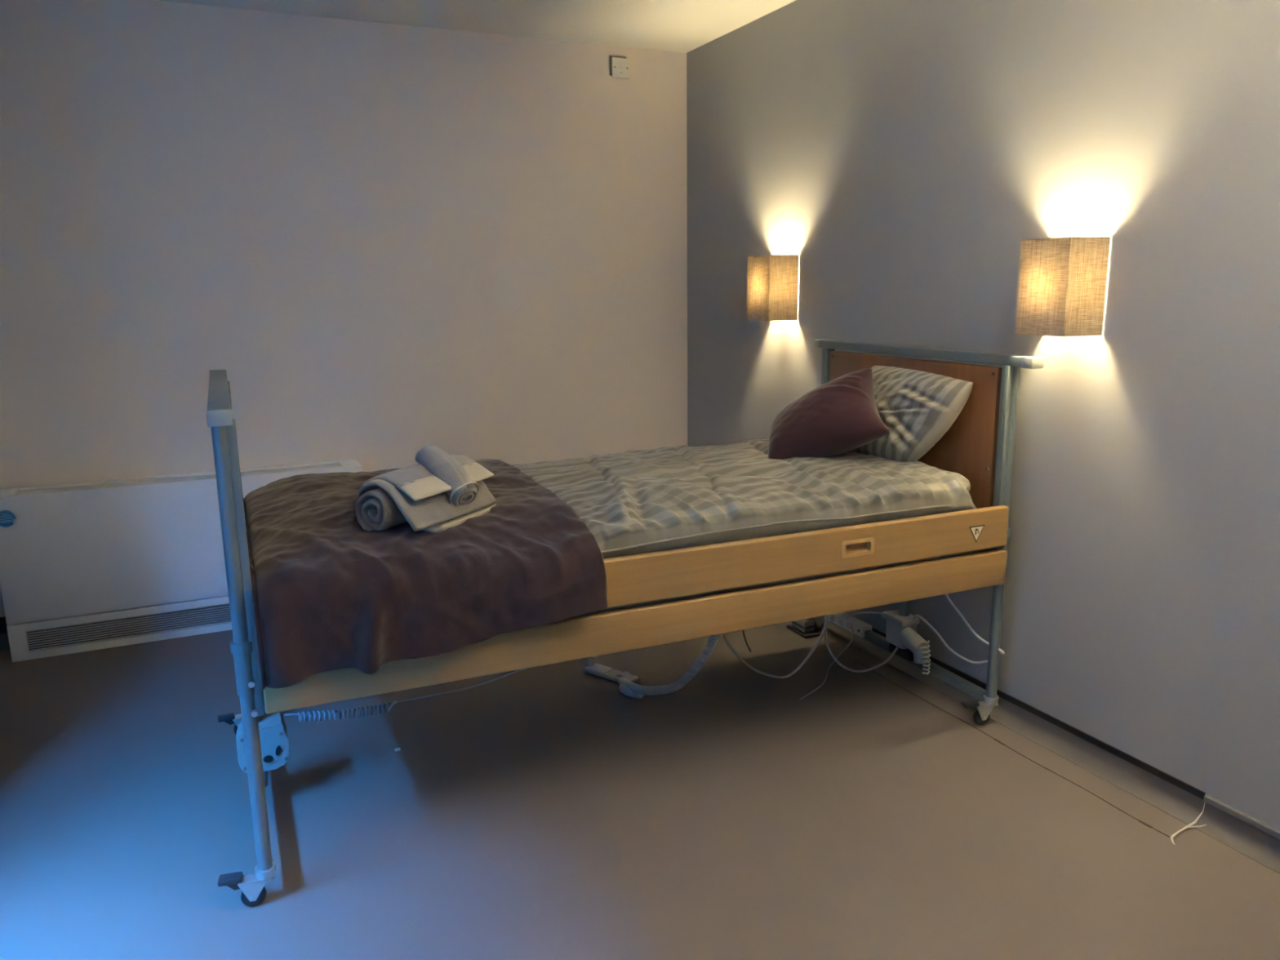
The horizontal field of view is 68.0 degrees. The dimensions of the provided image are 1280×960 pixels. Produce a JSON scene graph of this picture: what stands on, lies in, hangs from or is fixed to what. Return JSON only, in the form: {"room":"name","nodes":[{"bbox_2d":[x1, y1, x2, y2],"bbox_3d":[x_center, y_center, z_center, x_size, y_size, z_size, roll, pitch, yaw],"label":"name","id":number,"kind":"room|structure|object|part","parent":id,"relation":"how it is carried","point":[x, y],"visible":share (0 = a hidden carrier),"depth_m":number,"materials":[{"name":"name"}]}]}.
{"room":"care facility","nodes":[
{"label":"care facility","id":0,"kind":"room"},
{"bbox_2d":[0,0,687,617],"bbox_3d":[-1.240,-0.674,4.096,3.550,2.400,0.200,-6,13,-24],"label":"wall","id":1,"kind":"structure","parent":0,"point":[389,242],"depth_m":3.90,"materials":[{"name":"paint"}]},
{"bbox_2d":[0,616,7,634],"bbox_3d":[-2.516,0.566,3.624,0.210,0.064,0.012,-6,13,-24],"label":"trim","id":2,"kind":"structure","parent":1,"relation":"attached to","point":[3,629],"depth_m":3.65,"materials":[{"name":"grey"}]},
{"bbox_2d":[0,632,10,653],"bbox_3d":[-1.202,0.493,4.214,3.090,0.066,0.039,-6,13,-24],"label":"baseboard","id":3,"kind":"structure","parent":1,"relation":"attached to","point":[4,640],"depth_m":3.66,"materials":[{"name":"plastic"}]},
{"bbox_2d":[608,55,629,78],"bbox_3d":[-0.092,-1.859,4.274,0.091,0.093,0.022,-6,13,-24],"label":"switch","id":4,"kind":"object","parent":1,"relation":"attached to","point":[619,65],"visible":1,"depth_m":4.27,"materials":[{"name":"grey plastic"}]},
{"bbox_2d":[153,0,795,53],"bbox_3d":[0.044,-1.355,1.082,3.550,0.120,6.400,-6,13,-24],"label":"ceiling","id":5,"kind":"structure","parent":0,"point":[684,26],"depth_m":3.76,"materials":[{"name":"paint"}]},
{"bbox_2d":[0,604,1279,959],"bbox_3d":[0.075,1.073,1.583,3.550,0.162,6.400,-6,13,-24],"label":"floor","id":6,"kind":"structure","parent":0,"point":[553,811],"depth_m":2.41,"materials":[{"name":"plastic"}]},
{"bbox_2d":[0,458,362,662],"bbox_3d":[-1.785,0.295,3.823,1.315,0.628,0.169,-6,13,-24],"label":"heater","id":7,"kind":"object","parent":6,"relation":"on","point":[95,565],"visible":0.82,"depth_m":3.64,"materials":[{"name":"metal"}]},
{"bbox_2d":[0,513,12,523],"bbox_3d":[-2.307,0.139,3.451,0.048,0.034,0.001,-6,13,-24],"label":"print","id":8,"kind":"object","parent":7,"relation":"attached to","point":[4,517],"depth_m":3.45,"materials":[{"name":"blue"}]},
{"bbox_2d":[6,595,231,662],"bbox_3d":[-1.750,0.546,3.805,1.315,0.141,0.016,-6,13,-24],"label":"grille","id":9,"kind":"object","parent":7,"relation":"attached to","point":[77,632],"depth_m":3.68,"materials":[{"name":"grey metal"}]},
{"bbox_2d":[17,463,339,494],"bbox_3d":[-1.794,0.013,3.776,1.161,0.033,0.139,-6,13,-24],"label":"grille","id":10,"kind":"object","parent":7,"relation":"attached to","point":[298,467],"depth_m":3.75,"materials":[{"name":"metal"}]},
{"bbox_2d":[205,339,1044,906],"bbox_3d":[-0.092,0.220,2.813,2.222,1.138,1.069,-6,13,-23],"label":"bed","id":11,"kind":"object","parent":6,"relation":"on","point":[978,446],"visible":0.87,"depth_m":2.48,"materials":[{"name":"paint"}]},
{"bbox_3d":[-1.027,-0.214,2.317,0.044,0.028,1.000,-6,13,-23],"label":"rail","id":12,"kind":"part","parent":11,"relation":"part of","materials":[{"name":"metal"}]},
{"bbox_3d":[-0.846,0.122,1.966,0.033,0.493,0.033,-6,13,-23],"label":"post","id":13,"kind":"part","parent":11,"relation":"part of","materials":[{"name":"metal"}]},
{"bbox_3d":[-0.839,0.659,2.077,0.032,0.424,0.032,-6,13,-23],"label":"leg","id":14,"kind":"part","parent":11,"relation":"part of","materials":[{"name":"paint"}]},
{"bbox_3d":[-0.999,0.695,2.514,0.126,0.129,0.090,-6,13,-23],"label":"lift motor","id":15,"kind":"part","parent":11,"relation":"part of","materials":[{"name":"grey plastic"}]},
{"bbox_2d":[262,755,272,762],"bbox_3d":[-0.971,0.729,2.481,0.024,0.018,0.005,-6,13,-23],"label":"socket","id":16,"kind":"object","parent":11,"relation":"attached to","point":[266,758],"depth_m":2.48,"materials":[{"name":"black plastic"}]},
{"bbox_2d":[275,745,280,755],"bbox_3d":[-0.948,0.709,2.487,0.013,0.026,0.005,-6,13,-23],"label":"socket","id":17,"kind":"object","parent":11,"relation":"attached to","point":[277,747],"depth_m":2.49,"materials":[{"name":"black plastic"}]},
{"bbox_3d":[0.140,0.351,2.414,2.049,0.104,0.025,-6,13,-23],"label":"rail","id":18,"kind":"part","parent":11,"relation":"part of","materials":[{"name":"brown wood"}]},
{"bbox_2d":[576,505,976,616],"bbox_3d":[-0.063,0.162,2.828,1.990,0.171,0.864,-6,13,-23],"label":"mattress","id":19,"kind":"object","parent":11,"relation":"on","point":[971,552],"visible":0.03,"depth_m":2.57,"materials":[{"name":"grey"}]},
{"bbox_2d":[509,438,974,559],"bbox_3d":[0.036,0.014,2.848,1.726,0.146,0.955,-6,13,-23],"label":"duvet","id":20,"kind":"object","parent":19,"relation":"on","point":[681,496],"visible":0.62,"depth_m":2.61,"materials":[{"name":"grey fabric"}]},
{"bbox_2d":[243,458,608,689],"bbox_3d":[-0.641,0.176,2.554,0.777,0.304,1.132,-6,13,-23],"label":"throw blanket","id":21,"kind":"object","parent":20,"relation":"on","point":[330,593],"visible":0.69,"depth_m":2.13,"materials":[{"name":"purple fabric"}]},
{"bbox_2d":[354,454,496,533],"bbox_3d":[-0.521,0.035,2.325,0.206,0.149,0.314,6,14,30],"label":"bath towel","id":22,"kind":"object","parent":21,"relation":"on","point":[414,495],"visible":0.84,"depth_m":2.23,"materials":[{"name":"beige fabric"}]},
{"bbox_2d":[415,444,479,506],"bbox_3d":[-0.475,-0.011,2.326,0.175,0.147,0.091,7,14,32],"label":"cloth","id":23,"kind":"object","parent":22,"relation":"on","point":[438,462],"visible":0.94,"depth_m":2.29,"materials":[{"name":"beige fabric"}]},
{"bbox_2d":[768,368,889,459],"bbox_3d":[0.585,-0.195,2.946,0.432,0.302,0.228,6,13,29],"label":"cushion","id":24,"kind":"object","parent":20,"relation":"on","point":[841,415],"visible":0.96,"depth_m":2.87,"materials":[{"name":"fabric"}]},
{"bbox_2d":[852,365,973,462],"bbox_3d":[0.788,-0.206,3.001,0.236,0.289,0.534,-6,13,-23],"label":"pillow","id":25,"kind":"object","parent":20,"relation":"on","point":[917,408],"visible":0.66,"depth_m":2.86,"materials":[{"name":"grey fabric"}]},
{"bbox_3d":[0.136,0.228,2.388,2.044,0.121,0.025,-6,13,-23],"label":"rail","id":26,"kind":"part","parent":11,"relation":"part of","materials":[{"name":"brown wood"}]},
{"bbox_3d":[0.715,-0.243,3.596,0.033,0.509,0.033,-6,13,-23],"label":"post","id":27,"kind":"part","parent":11,"relation":"part of","materials":[{"name":"metal"}]},
{"bbox_3d":[0.898,0.517,3.276,0.075,0.110,0.110,-6,13,-23],"label":"lift motor","id":28,"kind":"part","parent":11,"relation":"part of","materials":[{"name":"grey plastic"}]},
{"bbox_3d":[0.883,-0.107,3.196,0.018,0.601,0.840,-6,13,-23],"label":"panel","id":29,"kind":"part","parent":11,"relation":"part of","materials":[{"name":"laminate"}]},
{"bbox_3d":[0.892,-0.424,3.132,0.044,0.028,1.000,-6,13,-23],"label":"rail","id":30,"kind":"part","parent":11,"relation":"part of","materials":[{"name":"metal"}]},
{"bbox_3d":[1.084,0.465,2.897,0.032,0.424,0.032,-6,13,-23],"label":"leg","id":31,"kind":"part","parent":11,"relation":"part of","materials":[{"name":"paint"}]},
{"bbox_3d":[1.077,-0.080,2.785,0.033,0.509,0.033,-6,13,-23],"label":"post","id":32,"kind":"part","parent":11,"relation":"part of","materials":[{"name":"metal"}]},
{"bbox_2d":[583,634,719,698],"bbox_3d":[0.010,0.491,3.166,0.585,0.465,0.146,8,15,38],"label":"handset","id":33,"kind":"object","parent":6,"relation":"on","point":[628,686],"visible":0.83,"depth_m":3.13,"materials":[{"name":"grey plastic"}]},
{"bbox_2d":[786,618,820,638],"bbox_3d":[0.640,0.568,3.748,0.070,0.062,0.150,-6,13,-24],"label":"adapter","id":34,"kind":"object","parent":6,"relation":"on","point":[805,628],"visible":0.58,"depth_m":3.71,"materials":[{"name":"black plastic"}]},
{"bbox_2d":[799,623,853,700],"bbox_3d":[0.661,0.633,3.336,0.040,0.104,0.516,6,14,30],"label":"power cable","id":35,"kind":"object","parent":6,"relation":"on","point":[851,624],"visible":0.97,"depth_m":3.39,"materials":[{"name":"grey plastic"}]},
{"bbox_2d":[826,612,871,638],"bbox_3d":[0.787,0.539,3.603,0.046,0.044,0.240,-6,13,-24],"label":"strip","id":36,"kind":"object","parent":6,"relation":"on","point":[860,626],"visible":0.79,"depth_m":3.56,"materials":[{"name":"white plastic"}]},
{"bbox_2d":[830,614,835,622],"bbox_3d":[0.740,0.530,3.652,0.002,0.024,0.030,-6,13,-24],"label":"socket","id":37,"kind":"object","parent":36,"relation":"attached to","point":[832,616],"depth_m":3.65,"materials":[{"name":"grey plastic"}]},
{"bbox_2d":[837,618,843,626],"bbox_3d":[0.761,0.539,3.608,0.002,0.024,0.030,-6,13,-24],"label":"socket","id":38,"kind":"object","parent":36,"relation":"attached to","point":[840,621],"depth_m":3.61,"materials":[{"name":"grey plastic"}]},
{"bbox_2d":[845,622,851,630],"bbox_3d":[0.782,0.547,3.563,0.002,0.024,0.030,-6,13,-24],"label":"socket","id":39,"kind":"object","parent":36,"relation":"attached to","point":[848,624],"depth_m":3.56,"materials":[{"name":"grey plastic"}]},
{"bbox_2d":[686,0,1279,831],"bbox_3d":[1.622,-0.264,1.931,0.200,2.400,6.200,-6,13,-24],"label":"wall","id":40,"kind":"structure","parent":0,"point":[907,152],"depth_m":2.63,"materials":[{"name":"grey paint"}]},
{"bbox_2d":[746,254,799,320],"bbox_3d":[0.531,-0.775,3.833,0.130,0.254,0.192,-6,13,-24],"label":"wall lamp","id":41,"kind":"object","parent":40,"relation":"attached to","point":[772,280],"visible":1,"depth_m":3.76,"materials":[{"name":"fabric"}]},
{"bbox_2d":[871,626,1205,799],"bbox_3d":[0.830,0.544,3.630,0.006,0.018,2.800,-6,13,-24],"label":"trim","id":42,"kind":"structure","parent":40,"relation":"attached to","point":[1129,758],"depth_m":2.71,"materials":[{"name":"black"}]},
{"bbox_2d":[822,619,1279,873],"bbox_3d":[1.487,0.872,2.208,0.039,0.066,6.000,-6,13,-24],"label":"baseboard","id":43,"kind":"structure","parent":40,"relation":"attached to","point":[1259,846],"depth_m":2.60,"materials":[{"name":"plastic"}]},
{"bbox_2d":[1014,236,1110,337],"bbox_3d":[1.131,-0.520,2.560,0.130,0.254,0.192,-6,13,-24],"label":"wall lamp","id":44,"kind":"object","parent":40,"relation":"attached to","point":[1062,283],"visible":1,"depth_m":2.50,"materials":[{"name":"fabric"}]},
{"bbox_2d":[1204,795,1279,839],"bbox_3d":[2.086,1.082,0.958,0.010,0.018,3.197,-6,13,-24],"label":"trim","id":45,"kind":"structure","parent":40,"relation":"attached to","point":[1218,804],"depth_m":2.29,"materials":[{"name":"grey"}]}
]}

